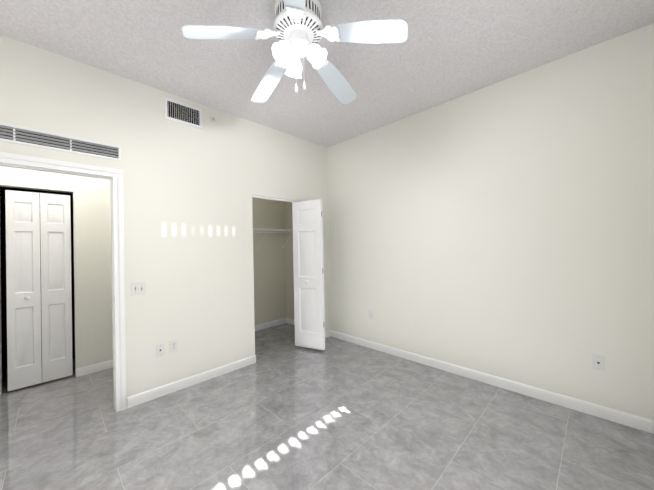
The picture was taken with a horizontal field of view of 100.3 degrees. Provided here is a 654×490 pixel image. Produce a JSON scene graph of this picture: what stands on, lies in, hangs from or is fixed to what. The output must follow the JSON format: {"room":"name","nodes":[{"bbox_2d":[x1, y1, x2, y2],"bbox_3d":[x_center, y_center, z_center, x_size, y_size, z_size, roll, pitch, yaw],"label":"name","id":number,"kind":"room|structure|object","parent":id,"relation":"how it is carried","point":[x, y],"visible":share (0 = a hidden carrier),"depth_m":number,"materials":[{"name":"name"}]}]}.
{"room":"empty bedroom","nodes":[
{"label":"empty bedroom","id":0,"kind":"room"},
{"bbox_2d":[0,187,74,374],"bbox_3d":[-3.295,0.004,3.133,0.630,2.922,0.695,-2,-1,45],"label":"door frame","id":1,"kind":"structure","parent":0,"point":[3,277],"depth_m":3.13,"materials":[{"name":"black"}]},
{"bbox_2d":[0,166,287,393],"bbox_3d":[-2.149,-0.015,3.741,0.140,2.922,4.002,-2,-1,45],"label":"wall","id":2,"kind":"structure","parent":0,"point":[92,268],"depth_m":3.16,"materials":[{"name":"white paint"}]},
{"bbox_2d":[5,190,72,390],"bbox_3d":[-2.985,0.445,2.844,0.080,1.985,0.467,-2,-1,45],"label":"hall door","id":3,"kind":"structure","parent":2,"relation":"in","point":[33,294],"depth_m":2.84,"materials":[{"name":"white wood"}]},
{"bbox_2d":[76,360,112,376],"bbox_3d":[-2.451,1.404,3.318,0.014,0.092,0.890,-2,-1,45],"label":"baseboard","id":4,"kind":"structure","parent":2,"relation":"attached to","point":[90,369],"depth_m":3.11,"materials":[{"name":"white wood"}]},
{"bbox_2d":[255,318,285,330],"bbox_3d":[-1.390,1.390,4.358,0.014,0.092,1.842,-2,-1,45],"label":"baseboard","id":5,"kind":"structure","parent":2,"relation":"attached to","point":[272,323],"depth_m":4.75,"materials":[{"name":"white wood"}]},
{"bbox_2d":[253,228,292,248],"bbox_3d":[-1.309,-0.094,4.258,0.317,0.335,1.836,-2,-1,45],"label":"wire shelf","id":6,"kind":"object","parent":2,"relation":"attached to","point":[266,229],"visible":0.42,"depth_m":4.57,"materials":[{"name":"white metal"}]},
{"bbox_2d":[0,34,330,396],"bbox_3d":[-1.340,-0.036,2.937,0.120,2.922,4.002,-2,-1,45],"label":"wall","id":7,"kind":"structure","parent":0,"point":[189,191],"depth_m":2.69,"materials":[{"name":"white paint"}]},
{"bbox_2d":[0,122,120,160],"bbox_3d":[-2.201,-0.796,1.999,0.020,0.128,1.112,-2,-1,45],"label":"air vent","id":8,"kind":"object","parent":7,"relation":"in","point":[11,133],"visible":1,"depth_m":2.11,"materials":[{"name":"white metal"}]},
{"bbox_2d":[0,152,126,411],"bbox_3d":[-2.159,0.392,2.102,0.166,2.088,0.952,-2,-1,45],"label":"door frame","id":9,"kind":"structure","parent":7,"relation":"attached to","point":[26,162],"depth_m":2.35,"materials":[{"name":"white wood"}]},
{"bbox_2d":[131,282,145,295],"bbox_3d":[-1.701,0.395,2.464,0.020,0.118,0.116,-2,-1,45],"label":"switch plate","id":10,"kind":"object","parent":7,"relation":"attached to","point":[138,288],"visible":1,"depth_m":2.47,"materials":[{"name":"white plastic"}]},
{"bbox_2d":[156,343,164,356],"bbox_3d":[-1.574,0.996,2.578,0.016,0.118,0.072,-2,-1,45],"label":"outlet","id":11,"kind":"object","parent":7,"relation":"attached to","point":[160,349],"visible":1,"depth_m":2.58,"materials":[{"name":"white plastic"}]},
{"bbox_2d":[169,339,177,352],"bbox_3d":[-1.497,0.987,2.661,0.008,0.118,0.072,-2,-1,45],"label":"duplex electrical outlet","id":12,"kind":"object","parent":7,"relation":"attached to","point":[173,345],"visible":1,"depth_m":2.66,"materials":[{"name":"white plastic"}]},
{"bbox_2d":[164,97,201,128],"bbox_3d":[-1.451,-1.334,2.768,0.011,0.210,0.354,-2,-1,45],"label":"air vent","id":13,"kind":"object","parent":7,"relation":"in","point":[181,112],"visible":1,"depth_m":2.76,"materials":[{"name":"white metal"}]},
{"bbox_2d":[127,330,330,407],"bbox_3d":[-1.307,1.379,2.923,0.134,0.092,3.762,-2,-1,45],"label":"baseboard","id":14,"kind":"structure","parent":7,"relation":"attached to","point":[146,396],"depth_m":2.74,"materials":[{"name":"white wood"}]},
{"bbox_2d":[252,195,299,201],"bbox_3d":[-0.596,-0.603,3.664,0.032,0.024,0.947,-2,-1,45],"label":"trim","id":15,"kind":"structure","parent":7,"relation":"attached to","point":[269,198],"depth_m":3.54,"materials":[{"name":"white"}]},
{"bbox_2d":[292,199,324,349],"bbox_3d":[-0.206,0.404,3.725,0.441,2.008,0.302,-2,-1,45],"label":"closet door","id":16,"kind":"structure","parent":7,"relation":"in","point":[308,270],"depth_m":3.66,"materials":[{"name":"white wood"}]},
{"bbox_2d":[0,323,653,489],"bbox_3d":[-0.745,1.440,2.365,5.275,0.060,4.002,-2,-1,45],"label":"floor","id":17,"kind":"structure","parent":0,"point":[283,412],"depth_m":2.00,"materials":[{"name":"tile"}]},
{"bbox_2d":[0,0,653,146],"bbox_3d":[-0.804,-1.542,2.385,5.275,0.060,4.002,-2,-1,45],"label":"ceiling","id":18,"kind":"structure","parent":0,"point":[446,51],"depth_m":2.11,"materials":[{"name":"white paint"}]},
{"bbox_2d":[182,0,407,103],"bbox_3d":[-0.184,-1.244,1.817,1.297,0.567,1.304,-2,-1,45],"label":"ceiling fan","id":19,"kind":"object","parent":18,"relation":"hanging from","point":[299,32],"visible":1,"depth_m":1.70,"materials":[{"name":"metal"},{"name":"wood"},{"name":"glass"}]},
{"bbox_2d":[284,23,653,419],"bbox_3d":[0.592,-0.069,3.751,5.275,2.922,0.124,-2,-1,45],"label":"wall","id":20,"kind":"structure","parent":0,"point":[504,229],"depth_m":2.51,"materials":[{"name":"white paint"}]},
{"bbox_2d":[286,318,294,324],"bbox_3d":[-0.382,1.372,4.645,0.980,0.092,0.014,-2,-1,45],"label":"baseboard","id":21,"kind":"structure","parent":20,"relation":"attached to","point":[290,321],"depth_m":4.91,"materials":[{"name":"white wood"}]},
{"bbox_2d":[368,310,372,319],"bbox_3d":[0.590,0.945,3.679,0.072,0.118,0.008,-2,-1,45],"label":"outlet","id":22,"kind":"object","parent":20,"relation":"attached to","point":[371,315],"visible":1,"depth_m":3.67,"materials":[{"name":"white plastic"}]},
{"bbox_2d":[331,330,653,433],"bbox_3d":[1.212,1.330,3.061,3.275,0.092,0.014,-2,-1,45],"label":"baseboard","id":23,"kind":"structure","parent":20,"relation":"attached to","point":[624,418],"depth_m":2.49,"materials":[{"name":"white wood"}]},
{"bbox_2d":[592,354,604,370],"bbox_3d":[2.131,0.926,2.141,0.072,0.118,0.016,-2,-1,45],"label":"outlet","id":24,"kind":"object","parent":20,"relation":"attached to","point":[598,362],"visible":1,"depth_m":2.14,"materials":[{"name":"white plastic"}]}
]}

